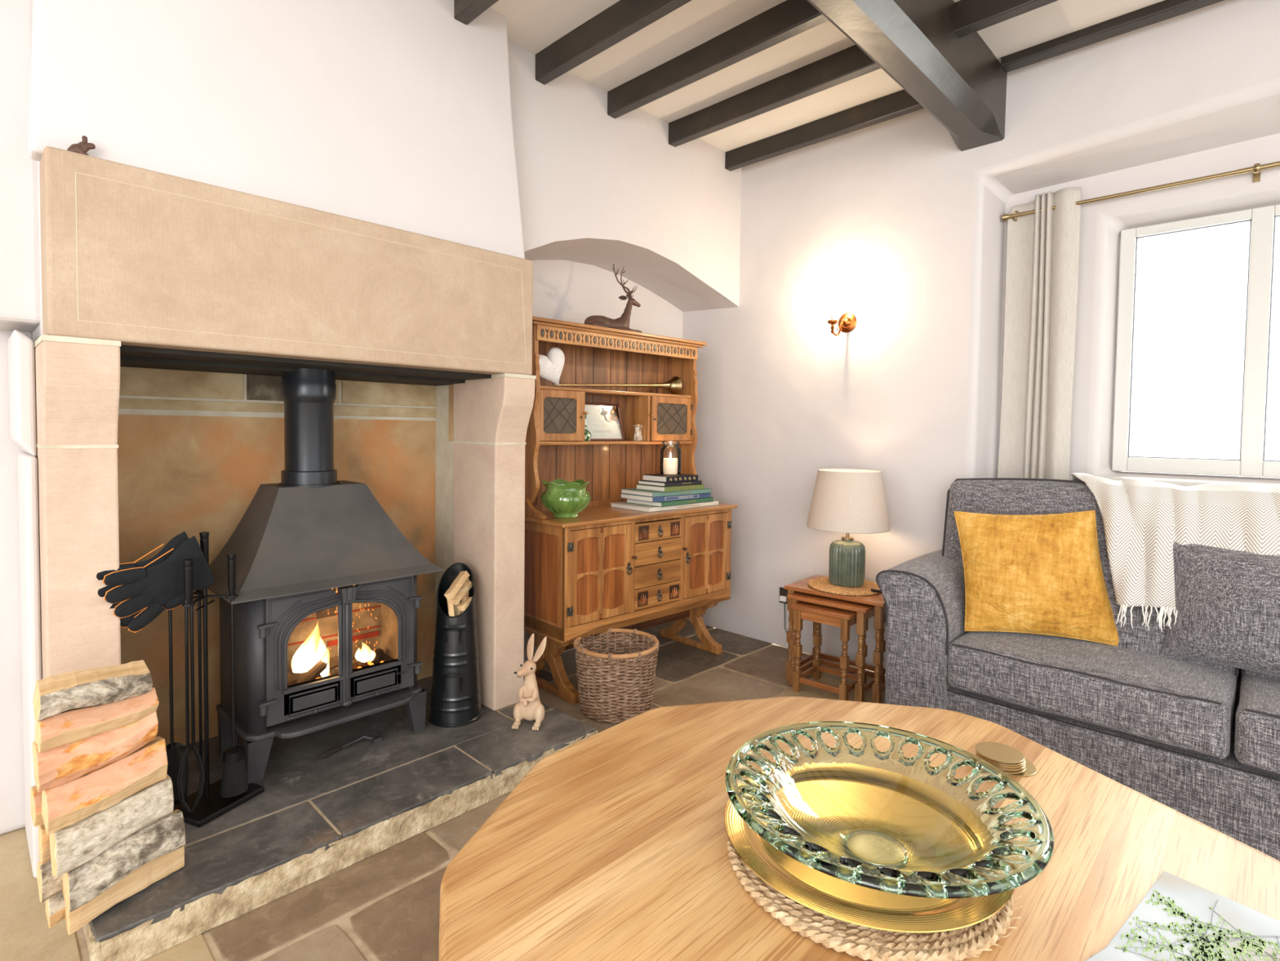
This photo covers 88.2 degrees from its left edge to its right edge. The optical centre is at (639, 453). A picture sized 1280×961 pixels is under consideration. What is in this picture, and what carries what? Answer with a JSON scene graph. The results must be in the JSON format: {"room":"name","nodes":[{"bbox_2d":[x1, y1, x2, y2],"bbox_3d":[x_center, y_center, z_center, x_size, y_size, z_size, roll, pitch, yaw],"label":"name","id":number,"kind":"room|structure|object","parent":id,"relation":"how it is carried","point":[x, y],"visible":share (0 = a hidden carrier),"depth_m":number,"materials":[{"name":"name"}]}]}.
{"room":"traditional dwelling","nodes":[
{"label":"traditional dwelling","id":0,"kind":"room"},
{"bbox_2d":[0,0,39,834],"bbox_3d":[-2.737,-0.294,0.958,0.380,2.950,2.770,3,3,44],"label":"wall","id":1,"kind":"structure","parent":0,"point":[20,284],"depth_m":1.80,"materials":[{"name":"white paint"}]},
{"bbox_2d":[8,0,524,877],"bbox_3d":[-1.229,-0.327,2.410,0.600,2.950,1.545,3,3,44],"label":"wall","id":2,"kind":"structure","parent":0,"point":[393,113],"depth_m":2.06,"materials":[{"name":"white paint"}]},
{"bbox_2d":[0,620,946,960],"bbox_3d":[0.366,1.267,0.511,6.500,0.060,7.200,3,3,44],"label":"floor","id":3,"kind":"structure","parent":0,"point":[384,905],"depth_m":1.77,"materials":[{"name":"stone"}]},
{"bbox_2d":[82,675,597,960],"bbox_3d":[-1.035,1.107,2.349,0.962,0.093,1.520,3,3,44],"label":"hearth","id":4,"kind":"object","parent":3,"relation":"on","point":[313,819],"visible":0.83,"depth_m":2.03,"materials":[{"name":"stone"}]},
{"bbox_2d":[45,889,65,928],"bbox_3d":[-1.319,1.036,1.629,0.090,0.087,0.276,1,2,20],"label":"log","id":5,"kind":"object","parent":4,"relation":"on","point":[55,904],"visible":0.12,"depth_m":1.51,"materials":[{"name":"brown wood"}]},
{"bbox_2d":[36,858,62,902],"bbox_3d":[-1.327,0.961,1.615,0.105,0.094,0.282,1,2,20],"label":"log","id":6,"kind":"object","parent":5,"relation":"on","point":[48,884],"visible":0.23,"depth_m":1.49,"materials":[{"name":"brown wood"}]},
{"bbox_2d":[38,823,50,863],"bbox_3d":[-1.334,0.883,1.626,0.069,0.096,0.267,1,2,20],"label":"log","id":7,"kind":"object","parent":6,"relation":"on","point":[43,838],"visible":0.12,"depth_m":1.50,"materials":[{"name":"brown wood"}]},
{"bbox_2d":[30,785,44,826],"bbox_3d":[-1.332,0.794,1.606,0.087,0.085,0.274,1,2,20],"label":"log","id":8,"kind":"object","parent":7,"relation":"on","point":[35,796],"visible":0.12,"depth_m":1.48,"materials":[{"name":"brown wood"}]},
{"bbox_2d":[64,845,184,934],"bbox_3d":[-1.260,1.037,1.627,0.082,0.092,0.293,1,2,20],"label":"log","id":9,"kind":"object","parent":4,"relation":"on","point":[159,868],"visible":0.47,"depth_m":1.59,"materials":[{"name":"brown wood"}]},
{"bbox_2d":[62,808,185,911],"bbox_3d":[-1.241,0.959,1.594,0.125,0.099,0.302,1,2,20],"label":"log","id":10,"kind":"object","parent":9,"relation":"on","point":[84,882],"visible":0.94,"depth_m":1.54,"materials":[{"name":"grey wood"}]},
{"bbox_2d":[48,773,173,875],"bbox_3d":[-1.257,0.870,1.579,0.118,0.099,0.299,1,2,20],"label":"log","id":11,"kind":"object","parent":10,"relation":"on","point":[74,845],"visible":0.82,"depth_m":1.52,"materials":[{"name":"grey wood"}]},
{"bbox_2d":[41,736,168,834],"bbox_3d":[-1.253,0.771,1.557,0.113,0.098,0.299,1,2,20],"label":"log","id":12,"kind":"object","parent":11,"relation":"on","point":[64,805],"visible":0.77,"depth_m":1.51,"materials":[{"name":"brown wood"}]},
{"bbox_2d":[31,711,158,791],"bbox_3d":[-1.263,0.672,1.542,0.105,0.110,0.290,1,2,20],"label":"log","id":13,"kind":"object","parent":12,"relation":"on","point":[58,766],"visible":0.7,"depth_m":1.48,"materials":[{"name":"brown wood"}]},
{"bbox_2d":[34,687,159,752],"bbox_3d":[-1.253,0.609,1.533,0.107,0.082,0.284,1,2,20],"label":"log","id":14,"kind":"object","parent":13,"relation":"on","point":[69,726],"visible":0.8,"depth_m":1.49,"materials":[{"name":"brown wood"}]},
{"bbox_2d":[32,659,152,720],"bbox_3d":[-1.272,0.554,1.545,0.121,0.100,0.277,1,2,20],"label":"log","id":15,"kind":"object","parent":14,"relation":"on","point":[54,695],"visible":0.98,"depth_m":1.51,"materials":[{"name":"brown wood"}]},
{"bbox_2d":[173,531,264,826],"bbox_3d":[-1.298,0.651,2.003,0.171,0.837,0.219,2,2,22],"label":"stand","id":16,"kind":"object","parent":4,"relation":"on","point":[211,806],"visible":0.67,"depth_m":1.99,"materials":[{"name":"black metal"}]},
{"bbox_2d":[96,531,188,627],"bbox_3d":[-1.388,0.356,1.878,0.047,0.257,0.267,2,3,41],"label":"glove","id":17,"kind":"object","parent":16,"relation":"hanging from","point":[175,541],"visible":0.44,"depth_m":1.85,"materials":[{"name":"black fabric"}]},
{"bbox_2d":[102,535,214,632],"bbox_3d":[-1.361,0.369,1.880,0.047,0.257,0.267,2,3,41],"label":"glove","id":18,"kind":"object","parent":16,"relation":"hanging from","point":[157,588],"visible":0.94,"depth_m":1.86,"materials":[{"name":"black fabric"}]},
{"bbox_2d":[165,608,188,804],"bbox_3d":[-1.374,0.669,1.936,0.025,0.740,0.077,3,3,44],"label":"shovel","id":19,"kind":"object","parent":16,"relation":"hanging from","point":[175,750],"visible":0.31,"depth_m":1.95,"materials":[{"name":"black metal"}]},
{"bbox_2d":[177,559,204,812],"bbox_3d":[-1.296,0.670,1.902,0.025,0.738,0.068,3,3,44],"label":"tongs","id":20,"kind":"object","parent":16,"relation":"hanging from","point":[188,563],"visible":1,"depth_m":1.90,"materials":[{"name":"black metal"}]},
{"bbox_2d":[195,588,204,786],"bbox_3d":[-1.357,0.667,2.040,0.025,0.743,0.028,3,3,44],"label":"poker","id":21,"kind":"object","parent":16,"relation":"hanging from","point":[199,624],"visible":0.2,"depth_m":2.04,"materials":[{"name":"black metal"}]},
{"bbox_2d":[220,552,248,797],"bbox_3d":[-1.235,0.664,2.003,0.072,0.731,0.072,3,3,44],"label":"shovel","id":22,"kind":"object","parent":16,"relation":"hanging from","point":[234,781],"visible":1,"depth_m":1.99,"materials":[{"name":"black metal"}]},
{"bbox_2d":[34,146,536,746],"bbox_3d":[-1.205,0.136,2.428,0.701,1.839,1.507,3,3,44],"label":"fireplace surround","id":23,"kind":"object","parent":4,"relation":"on","point":[175,309],"visible":0.66,"depth_m":2.25,"materials":[{"name":"stone"}]},
{"bbox_2d":[66,135,95,155],"bbox_3d":[-1.435,-0.789,1.697,0.025,0.053,0.056,3,3,44],"label":"figurine","id":24,"kind":"object","parent":23,"relation":"on","point":[82,147],"visible":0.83,"depth_m":1.69,"materials":[{"name":"brown metal"}]},
{"bbox_2d":[207,368,444,785],"bbox_3d":[-1.142,0.378,2.389,0.462,1.359,0.702,3,3,44],"label":"wood stove","id":25,"kind":"object","parent":4,"relation":"on","point":[308,534],"visible":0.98,"depth_m":2.30,"materials":[{"name":"black metal"}]},
{"bbox_2d":[294,658,328,684],"bbox_3d":[-1.151,0.773,2.321,0.037,0.083,0.120,2,2,27],"label":"log","id":26,"kind":"object","parent":25,"relation":"in","point":[320,666],"visible":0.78,"depth_m":2.31,"materials":[{"name":"wood"}]},
{"bbox_2d":[287,655,337,685],"bbox_3d":[-1.191,0.788,2.360,0.064,0.064,0.268,2,2,31],"label":"log","id":27,"kind":"object","parent":25,"relation":"in","point":[292,677],"visible":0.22,"depth_m":2.31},
{"bbox_2d":[215,682,422,742],"bbox_3d":[-1.132,0.895,2.399,0.427,0.021,0.610,3,3,44],"label":"shelf","id":28,"kind":"object","parent":25,"relation":"attached to","point":[299,726],"depth_m":2.24,"materials":[{"name":"black metal"}]},
{"bbox_2d":[207,480,444,604],"bbox_3d":[-1.144,0.276,2.388,0.455,0.324,0.702,3,3,44],"label":"hood","id":29,"kind":"object","parent":25,"relation":"attached to","point":[293,537],"depth_m":2.29,"materials":[{"name":"metal"}]},
{"bbox_2d":[291,587,383,678],"bbox_3d":[-1.149,0.650,2.393,0.184,0.340,0.421,3,3,44],"label":"fire","id":30,"kind":"object","parent":25,"relation":"in","point":[313,649],"visible":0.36,"depth_m":2.35,"materials":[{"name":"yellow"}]},
{"bbox_2d":[329,648,384,675],"bbox_3d":[-1.062,0.794,2.493,0.050,0.050,0.233,1,2,19],"label":"log","id":31,"kind":"object","parent":25,"relation":"in","point":[380,654],"visible":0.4,"depth_m":2.49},
{"bbox_2d":[317,734,382,759],"bbox_3d":[-1.042,1.044,2.368,0.040,0.029,0.221,3,3,44],"label":"tool","id":32,"kind":"object","parent":4,"relation":"on","point":[326,753],"visible":1,"depth_m":2.36,"materials":[{"name":"black metal"}]},
{"bbox_2d":[427,562,483,727],"bbox_3d":[-0.737,0.753,2.647,0.216,0.608,0.216,3,3,44],"label":"coal scuttle","id":33,"kind":"object","parent":4,"relation":"on","point":[455,691],"visible":0.95,"depth_m":2.58,"materials":[{"name":"black paint"}]},
{"bbox_2d":[446,599,454,619],"bbox_3d":[-0.744,0.599,2.595,0.024,0.108,0.059,-1,3,-36],"label":"stick","id":34,"kind":"object","parent":33,"relation":"in","point":[450,603],"visible":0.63,"depth_m":2.58,"materials":[{"name":"brown wood"}]},
{"bbox_2d":[444,570,470,599],"bbox_3d":[-0.722,0.518,2.609,0.038,0.087,0.155,1,2,11],"label":"stick","id":35,"kind":"object","parent":33,"relation":"in","point":[459,581],"visible":1,"depth_m":2.59,"materials":[{"name":"brown wood"}]},
{"bbox_2d":[451,580,471,604],"bbox_3d":[-0.715,0.555,2.652,0.033,0.076,0.135,1,2,16],"label":"stick","id":36,"kind":"object","parent":33,"relation":"in","point":[464,589],"visible":0.8,"depth_m":2.63,"materials":[{"name":"brown wood"}]},
{"bbox_2d":[457,596,472,611],"bbox_3d":[-0.690,0.598,2.630,0.033,0.042,0.082,1,2,20],"label":"stick","id":37,"kind":"object","parent":33,"relation":"in","point":[462,606],"visible":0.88,"depth_m":2.61,"materials":[{"name":"brown wood"}]},
{"bbox_2d":[461,577,469,613],"bbox_3d":[-0.707,0.576,2.672,0.029,0.148,0.072,0,2,-11],"label":"stick","id":38,"kind":"object","parent":33,"relation":"in","point":[467,581],"visible":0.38,"depth_m":2.67,"materials":[{"name":"brown wood"}]},
{"bbox_2d":[511,633,546,730],"bbox_3d":[-0.430,0.886,2.592,0.128,0.344,0.142,1,2,6],"label":"rabbit figurine","id":39,"kind":"object","parent":4,"relation":"on","point":[529,707],"visible":1,"depth_m":2.57,"materials":[{"name":"beige"}]},
{"bbox_2d":[573,627,658,723],"bbox_3d":[-0.106,0.978,2.959,0.382,0.324,0.383,2,2,31],"label":"wicker basket","id":40,"kind":"object","parent":3,"relation":"on","point":[613,707],"visible":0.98,"depth_m":2.83,"materials":[{"name":"wicker"}]},
{"bbox_2d":[524,315,737,704],"bbox_3d":[-0.061,0.244,3.474,1.238,1.762,0.489,-1,3,-43],"label":"dresser","id":41,"kind":"object","parent":3,"relation":"on","point":[598,570],"visible":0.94,"depth_m":3.36,"materials":[{"name":"brown wood"}]},
{"bbox_2d":[538,347,564,386],"bbox_3d":[-0.444,-0.423,3.209,0.066,0.192,0.194,3,3,43],"label":"heart ornament","id":42,"kind":"object","parent":41,"relation":"on","point":[551,365],"visible":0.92,"depth_m":3.20,"materials":[{"name":"fabric"}]},
{"bbox_2d":[541,479,591,517],"bbox_3d":[-0.352,0.213,3.134,0.234,0.170,0.232,3,3,44],"label":"jardiniere","id":43,"kind":"object","parent":41,"relation":"on","point":[562,498],"visible":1,"depth_m":3.06,"materials":[{"name":"green ceramic"}]},
{"bbox_2d":[584,413,591,440],"bbox_3d":[-0.280,-0.138,3.364,0.066,0.146,0.066,3,3,44],"label":"bud vase","id":44,"kind":"object","parent":41,"relation":"on","point":[587,433],"visible":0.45,"depth_m":3.35,"materials":[{"name":"green ceramic"}]},
{"bbox_2d":[585,402,624,440],"bbox_3d":[-0.207,-0.169,3.512,0.285,0.201,0.059,-1,3,-43],"label":"card","id":45,"kind":"object","parent":41,"relation":"on","point":[603,420],"visible":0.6,"depth_m":3.53,"materials":[{"name":"white paper"}]},
{"bbox_2d":[584,263,642,333],"bbox_3d":[-0.139,-0.830,3.513,0.339,0.379,0.118,-1,3,-42],"label":"figurine","id":46,"kind":"object","parent":41,"relation":"on","point":[622,322],"visible":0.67,"depth_m":3.51,"materials":[{"name":"brown metal"}]},
{"bbox_2d":[539,440,692,444],"bbox_3d":[-0.148,-0.060,3.543,1.081,0.018,0.183,-1,3,-43],"label":"shelf","id":47,"kind":"object","parent":41,"relation":"attached to","point":[541,442],"depth_m":3.45,"materials":[{"name":"brown wood"}]},
{"bbox_2d":[540,385,691,398],"bbox_3d":[-0.149,-0.325,3.538,1.081,0.018,0.170,-1,3,-43],"label":"shelf","id":48,"kind":"object","parent":41,"relation":"attached to","point":[588,392],"depth_m":3.55,"materials":[{"name":"brown wood"}]},
{"bbox_2d":[552,376,681,394],"bbox_3d":[-0.109,-0.388,3.534,0.862,0.107,0.107,-1,3,-43],"label":"hunting horn","id":49,"kind":"object","parent":41,"relation":"on","point":[673,385],"visible":0.97,"depth_m":3.70,"materials":[{"name":"metal"}]},
{"bbox_2d":[632,423,643,440],"bbox_3d":[-0.011,-0.117,3.633,0.057,0.091,0.057,3,3,44],"label":"striped pot","id":50,"kind":"object","parent":41,"relation":"on","point":[637,436],"visible":1,"depth_m":3.62,"materials":[{"name":"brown ceramic"}]},
{"bbox_2d":[610,500,718,511],"bbox_3d":[0.141,0.276,3.630,0.545,0.022,0.301,-1,3,-43],"label":"book","id":51,"kind":"object","parent":41,"relation":"on","point":[623,504],"visible":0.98,"depth_m":3.47,"materials":[{"name":"white paper"}]},
{"bbox_2d":[626,497,713,506],"bbox_3d":[0.168,0.254,3.619,0.261,0.024,0.430,3,3,44],"label":"book","id":52,"kind":"object","parent":51,"relation":"on","point":[662,504],"visible":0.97,"depth_m":3.49,"materials":[{"name":"green paper"}]},
{"bbox_2d":[620,492,711,502],"bbox_3d":[0.143,0.228,3.615,0.440,0.026,0.261,-1,3,-42],"label":"book","id":53,"kind":"object","parent":52,"relation":"on","point":[642,498],"visible":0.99,"depth_m":3.49,"materials":[{"name":"blue paper"}]},
{"bbox_2d":[621,488,711,497],"bbox_3d":[0.145,0.203,3.609,0.435,0.022,0.261,-1,3,-41],"label":"book","id":54,"kind":"object","parent":53,"relation":"on","point":[628,491],"visible":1,"depth_m":3.49,"materials":[{"name":"green paper"}]},
{"bbox_2d":[635,484,704,492],"bbox_3d":[0.165,0.179,3.592,0.310,0.026,0.221,-1,3,-44],"label":"book","id":55,"kind":"object","parent":54,"relation":"on","point":[641,486],"visible":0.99,"depth_m":3.50,"materials":[{"name":"white paper"}]},
{"bbox_2d":[637,480,702,486],"bbox_3d":[0.163,0.156,3.596,0.285,0.020,0.211,-1,3,-43],"label":"book","id":56,"kind":"object","parent":55,"relation":"on","point":[640,482],"visible":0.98,"depth_m":3.51,"materials":[{"name":"black paper"}]},
{"bbox_2d":[642,473,697,482],"bbox_3d":[0.166,0.130,3.590,0.240,0.031,0.192,-1,3,-42],"label":"book","id":57,"kind":"object","parent":56,"relation":"on","point":[655,477],"visible":0.98,"depth_m":3.52,"materials":[{"name":"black paper"}]},
{"bbox_2d":[659,441,681,475],"bbox_3d":[0.166,0.023,3.594,0.116,0.178,0.116,3,3,44],"label":"glass jar","id":58,"kind":"object","parent":57,"relation":"on","point":[679,452],"visible":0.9,"depth_m":3.62,"materials":[{"name":"clear"}]},
{"bbox_2d":[663,452,677,474],"bbox_3d":[0.166,0.051,3.595,0.076,0.118,0.076,3,3,44],"label":"candle","id":59,"kind":"object","parent":58,"relation":"in","point":[670,464],"visible":1,"depth_m":3.56,"materials":[{"name":"beige wax"}]},
{"bbox_2d":[790,600,868,700],"bbox_3d":[0.920,0.938,3.193,0.295,0.420,0.270,2,3,41],"label":"table","id":60,"kind":"object","parent":3,"relation":"on","point":[844,619],"visible":0.74,"depth_m":3.15,"materials":[{"name":"brown wood"}]},
{"bbox_2d":[784,574,885,703],"bbox_3d":[1.022,0.906,3.289,0.500,0.480,0.350,2,3,41],"label":"table","id":61,"kind":"object","parent":3,"relation":"on","point":[802,585],"visible":0.32,"depth_m":3.11,"materials":[{"name":"brown wood"}]},
{"bbox_2d":[808,576,879,595],"bbox_3d":[1.021,0.658,3.290,0.359,0.015,0.359,-1,2,-31],"label":"placemat","id":62,"kind":"object","parent":61,"relation":"on","point":[823,584],"visible":0.68,"depth_m":3.22,"materials":[{"name":"wicker"}]},
{"bbox_2d":[806,468,890,586],"bbox_3d":[1.035,0.367,3.291,0.400,0.569,0.400,3,3,44],"label":"table lamp","id":63,"kind":"object","parent":62,"relation":"on","point":[844,500],"visible":1,"depth_m":3.16,"materials":[{"name":"fabric"}]},
{"bbox_2d":[786,591,885,702],"bbox_3d":[0.969,0.922,3.242,0.395,0.450,0.310,2,3,41],"label":"table","id":64,"kind":"object","parent":3,"relation":"on","point":[864,611],"visible":0.44,"depth_m":3.14,"materials":[{"name":"brown wood"}]},
{"bbox_2d":[438,696,1279,960],"bbox_3d":[0.457,0.991,1.134,1.520,0.450,1.779,0,2,-21],"label":"coffee table","id":65,"kind":"object","parent":3,"relation":"on","point":[613,845],"visible":0.72,"depth_m":1.25,"materials":[{"name":"brown wood"}]},
{"bbox_2d":[726,835,1022,960],"bbox_3d":[0.420,0.750,1.234,0.508,0.020,0.507,2,2,27],"label":"mat","id":66,"kind":"object","parent":65,"relation":"on","point":[866,943],"visible":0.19,"depth_m":1.03,"materials":[{"name":"wicker"}]},
{"bbox_2d":[724,770,1014,932],"bbox_3d":[0.422,0.725,1.264,0.517,0.015,0.517,3,3,44],"label":"brass bowl","id":67,"kind":"object","parent":66,"relation":"on","point":[821,892],"visible":0.38,"depth_m":1.09,"materials":[{"name":"gold"}]},
{"bbox_2d":[724,720,1054,898],"bbox_3d":[0.433,0.670,1.212,0.551,0.126,0.551,0,2,-21],"label":"glass bowl","id":68,"kind":"object","parent":67,"relation":"on","point":[867,816],"visible":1,"depth_m":1.24,"materials":[{"name":"green"}]},
{"bbox_2d":[1007,760,1036,776],"bbox_3d":[0.895,0.753,1.602,0.114,0.003,0.114,3,3,44],"label":"coaster","id":69,"kind":"object","parent":65,"relation":"on","point":[1030,770],"visible":0.25,"depth_m":1.57,"materials":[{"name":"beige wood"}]},
{"bbox_3d":[0.872,0.749,1.602,0.105,0.003,0.105,3,3,44],"label":"coaster","id":70,"kind":"object","parent":69,"relation":"on","visible":0},
{"bbox_2d":[1001,765,1026,773],"bbox_3d":[0.872,0.745,1.596,0.105,0.003,0.105,3,3,44],"label":"coaster","id":71,"kind":"object","parent":70,"relation":"on","point":[1024,768],"visible":0.22,"depth_m":1.55,"materials":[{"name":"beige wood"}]},
{"bbox_2d":[975,753,1024,771],"bbox_3d":[0.872,0.741,1.600,0.105,0.003,0.105,3,3,44],"label":"coaster","id":72,"kind":"object","parent":71,"relation":"on","point":[975,753],"visible":0.16,"depth_m":1.55,"materials":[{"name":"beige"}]},
{"bbox_2d":[976,755,1026,769],"bbox_3d":[0.872,0.737,1.598,0.105,0.003,0.105,3,3,44],"label":"coaster","id":73,"kind":"object","parent":72,"relation":"on","point":[1023,766],"visible":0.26,"depth_m":1.55,"materials":[{"name":"gold metal"}]},
{"bbox_2d":[975,750,1024,768],"bbox_3d":[0.871,0.733,1.598,0.105,0.003,0.105,3,3,44],"label":"coaster","id":74,"kind":"object","parent":73,"relation":"on","point":[975,750],"visible":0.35,"depth_m":1.55,"materials":[{"name":"gold metal"}]},
{"bbox_2d":[976,751,1026,767],"bbox_3d":[0.872,0.730,1.596,0.105,0.003,0.105,3,3,44],"label":"coaster","id":75,"kind":"object","parent":74,"relation":"on","point":[1023,764],"visible":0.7,"depth_m":1.55,"materials":[{"name":"gold metal"}]},
{"bbox_2d":[976,751,1025,765],"bbox_3d":[0.870,0.726,1.595,0.105,0.003,0.105,3,3,44],"label":"coaster","id":76,"kind":"object","parent":75,"relation":"on","point":[993,761],"visible":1,"depth_m":1.55,"materials":[{"name":"gold metal"}]},
{"bbox_2d":[974,741,1024,763],"bbox_3d":[0.869,0.722,1.597,0.105,0.003,0.105,3,3,44],"label":"coaster","id":77,"kind":"object","parent":76,"relation":"on","point":[995,751],"visible":1,"depth_m":1.59,"materials":[{"name":"gold metal"}]},
{"bbox_2d":[1085,942,1143,960],"bbox_3d":[0.722,0.773,0.913,0.160,0.006,0.200,0,2,-28],"label":"booklet","id":78,"kind":"object","parent":65,"relation":"on","point":[1109,953],"visible":1,"depth_m":1.01,"materials":[{"name":"white paper"}]},
{"bbox_2d":[1106,871,1279,960],"bbox_3d":[0.908,0.771,1.034,0.300,0.006,0.215,-1,3,-38],"label":"magazine","id":79,"kind":"object","parent":65,"relation":"on","point":[1178,918],"visible":1,"depth_m":1.07,"materials":[{"name":"grey paper"}]},
{"bbox_2d":[875,477,1279,860],"bbox_3d":[2.005,0.661,2.207,2.231,1.070,0.710,3,3,44],"label":"sofa","id":80,"kind":"object","parent":3,"relation":"on","point":[1200,740],"visible":0.64,"depth_m":2.29,"materials":[{"name":"grey"}]},
{"bbox_2d":[953,510,1119,645],"bbox_3d":[1.538,0.462,2.572,0.587,0.500,0.178,2,2,27],"label":"velvet cushion","id":81,"kind":"object","parent":80,"relation":"on","point":[1039,574],"visible":1,"depth_m":2.53,"materials":[{"name":"fabric"}]},
{"bbox_2d":[943,480,1239,677],"bbox_3d":[1.745,0.454,2.650,0.997,0.679,0.241,3,3,44],"label":"cushion","id":82,"kind":"object","parent":80,"relation":"on","point":[1008,497],"depth_m":2.67,"materials":[{"name":"fabric"}]},
{"bbox_2d":[947,631,1237,758],"bbox_3d":[1.631,0.813,2.423,0.817,0.200,0.494,3,3,44],"label":"seat cushion","id":83,"kind":"object","parent":80,"relation":"on","point":[1133,692],"depth_m":2.24,"materials":[{"name":"fabric"}]},
{"bbox_2d":[1070,472,1279,631],"bbox_3d":[2.288,0.387,2.142,1.573,0.566,0.410,3,3,44],"label":"throw blanket","id":84,"kind":"object","parent":80,"relation":"on","point":[1143,519],"visible":0.82,"depth_m":2.36,"materials":[{"name":"fabric"}]},
{"bbox_2d":[1160,541,1279,677],"bbox_3d":[2.056,0.524,2.157,0.171,0.420,0.552,-1,3,-37],"label":"cushion","id":85,"kind":"object","parent":80,"relation":"on","point":[1228,601],"visible":0.97,"depth_m":2.19,"materials":[{"name":"fabric"}]},
{"bbox_2d":[1234,674,1279,773],"bbox_3d":[2.224,0.841,1.848,0.819,0.199,0.494,3,3,44],"label":"seat cushion","id":86,"kind":"object","parent":80,"relation":"on","point":[1257,719],"depth_m":1.94,"materials":[{"name":"fabric"}]},
{"bbox_2d":[1244,669,1279,679],"bbox_3d":[2.466,0.489,1.951,0.997,0.679,0.243,3,3,44],"label":"cushion","id":87,"kind":"object","parent":80,"relation":"on","point":[1248,673],"depth_m":2.20,"materials":[{"name":"fabric"}]},
{"bbox_2d":[507,40,741,662],"bbox_3d":[-0.165,-0.356,3.585,0.450,2.950,1.725,3,3,44],"label":"wall","id":88,"kind":"structure","parent":0,"point":[597,190],"depth_m":3.45,"materials":[{"name":"white paint"}]},
{"bbox_2d":[489,0,1164,152],"bbox_3d":[0.440,-1.692,0.299,6.100,0.100,6.300,3,3,44],"label":"ceiling","id":89,"kind":"structure","parent":0,"point":[532,25],"depth_m":2.80,"materials":[{"name":"paint"}]},
{"bbox_2d":[453,0,498,25],"bbox_3d":[0.564,-1.628,1.285,3.490,0.128,0.062,3,3,44],"label":"joist","id":90,"kind":"object","parent":89,"relation":"attached to","point":[465,11],"visible":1,"depth_m":2.42,"materials":[{"name":"black wood"}]},
{"bbox_2d":[535,0,692,84],"bbox_3d":[0.844,-1.638,1.667,3.620,0.131,0.064,3,3,44],"label":"joist","id":91,"kind":"object","parent":89,"relation":"attached to","point":[623,19],"visible":1,"depth_m":2.61,"materials":[{"name":"black wood"}]},
{"bbox_2d":[607,0,828,118],"bbox_3d":[1.146,-1.645,1.978,3.620,0.128,0.063,3,3,44],"label":"joist","id":92,"kind":"object","parent":89,"relation":"attached to","point":[788,19],"visible":0.94,"depth_m":2.74,"materials":[{"name":"black wood"}]},
{"bbox_2d":[724,89,924,171],"bbox_3d":[0.965,-1.716,3.469,1.280,0.129,0.063,3,3,44],"label":"joist","id":93,"kind":"object","parent":89,"relation":"attached to","point":[900,103],"visible":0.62,"depth_m":3.44,"materials":[{"name":"black wood"}]},
{"bbox_2d":[668,0,1058,146],"bbox_3d":[1.456,-1.653,2.297,3.620,0.128,0.062,3,3,44],"label":"joist","id":94,"kind":"object","parent":89,"relation":"attached to","point":[971,16],"visible":0.8,"depth_m":2.95,"materials":[{"name":"black wood"}]},
{"bbox_2d":[806,0,1007,151],"bbox_3d":[0.269,-1.576,1.695,0.197,0.369,3.790,3,3,44],"label":"beam","id":95,"kind":"structure","parent":89,"relation":"attached to","point":[961,82],"depth_m":2.48,"materials":[{"name":"black wood"}]},
{"bbox_2d":[1000,0,1224,72],"bbox_3d":[2.465,-1.674,2.049,2.430,0.074,0.080,3,3,44],"label":"joist","id":96,"kind":"object","parent":89,"relation":"attached to","point":[1165,10],"visible":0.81,"depth_m":2.63,"materials":[{"name":"black wood"}]},
{"bbox_2d":[682,0,1279,668],"bbox_3d":[2.571,-0.281,2.463,5.960,2.950,0.475,3,3,44],"label":"wall","id":97,"kind":"structure","parent":0,"point":[894,224],"depth_m":3.26,"materials":[{"name":"white paint"}]},
{"bbox_2d":[779,586,787,604],"bbox_3d":[0.843,0.824,3.820,0.092,0.090,0.025,3,3,44],"label":"wall socket","id":98,"kind":"object","parent":97,"relation":"attached to","point":[783,593],"visible":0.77,"depth_m":3.83,"materials":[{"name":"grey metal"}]},
{"bbox_2d":[827,301,856,336],"bbox_3d":[1.060,-0.709,3.487,0.106,0.179,0.147,3,3,44],"label":"wall sconce","id":99,"kind":"object","parent":97,"relation":"attached to","point":[846,322],"visible":1,"depth_m":3.51,"materials":[{"name":"brown metal"}]},
{"bbox_2d":[1002,160,1279,222],"bbox_3d":[2.601,-1.095,2.416,2.305,0.057,0.074,3,3,44],"label":"curtain rod","id":100,"kind":"object","parent":97,"relation":"attached to","point":[1257,167],"visible":1,"depth_m":2.74,"materials":[{"name":"gold metal"}]},
{"bbox_2d":[997,186,1080,479],"bbox_3d":[1.859,-0.085,3.128,0.317,2.252,0.065,3,3,44],"label":"curtain","id":101,"kind":"object","parent":100,"relation":"hanging from","point":[1042,247],"visible":0.59,"depth_m":3.09,"materials":[{"name":"fabric"}]},
{"bbox_2d":[1095,475,1279,486],"bbox_3d":[2.634,0.137,2.485,1.550,0.023,0.230,3,3,44],"label":"windowsill","id":102,"kind":"structure","parent":97,"relation":"attached to","point":[1187,482],"depth_m":2.74,"materials":[{"name":"grey"}]},
{"bbox_2d":[1111,204,1279,477],"bbox_3d":[2.728,-0.449,2.575,1.421,1.104,0.060,3,3,44],"label":"window","id":103,"kind":"structure","parent":97,"relation":"in","point":[1262,220],"depth_m":2.76,"materials":[{"name":"grey"}]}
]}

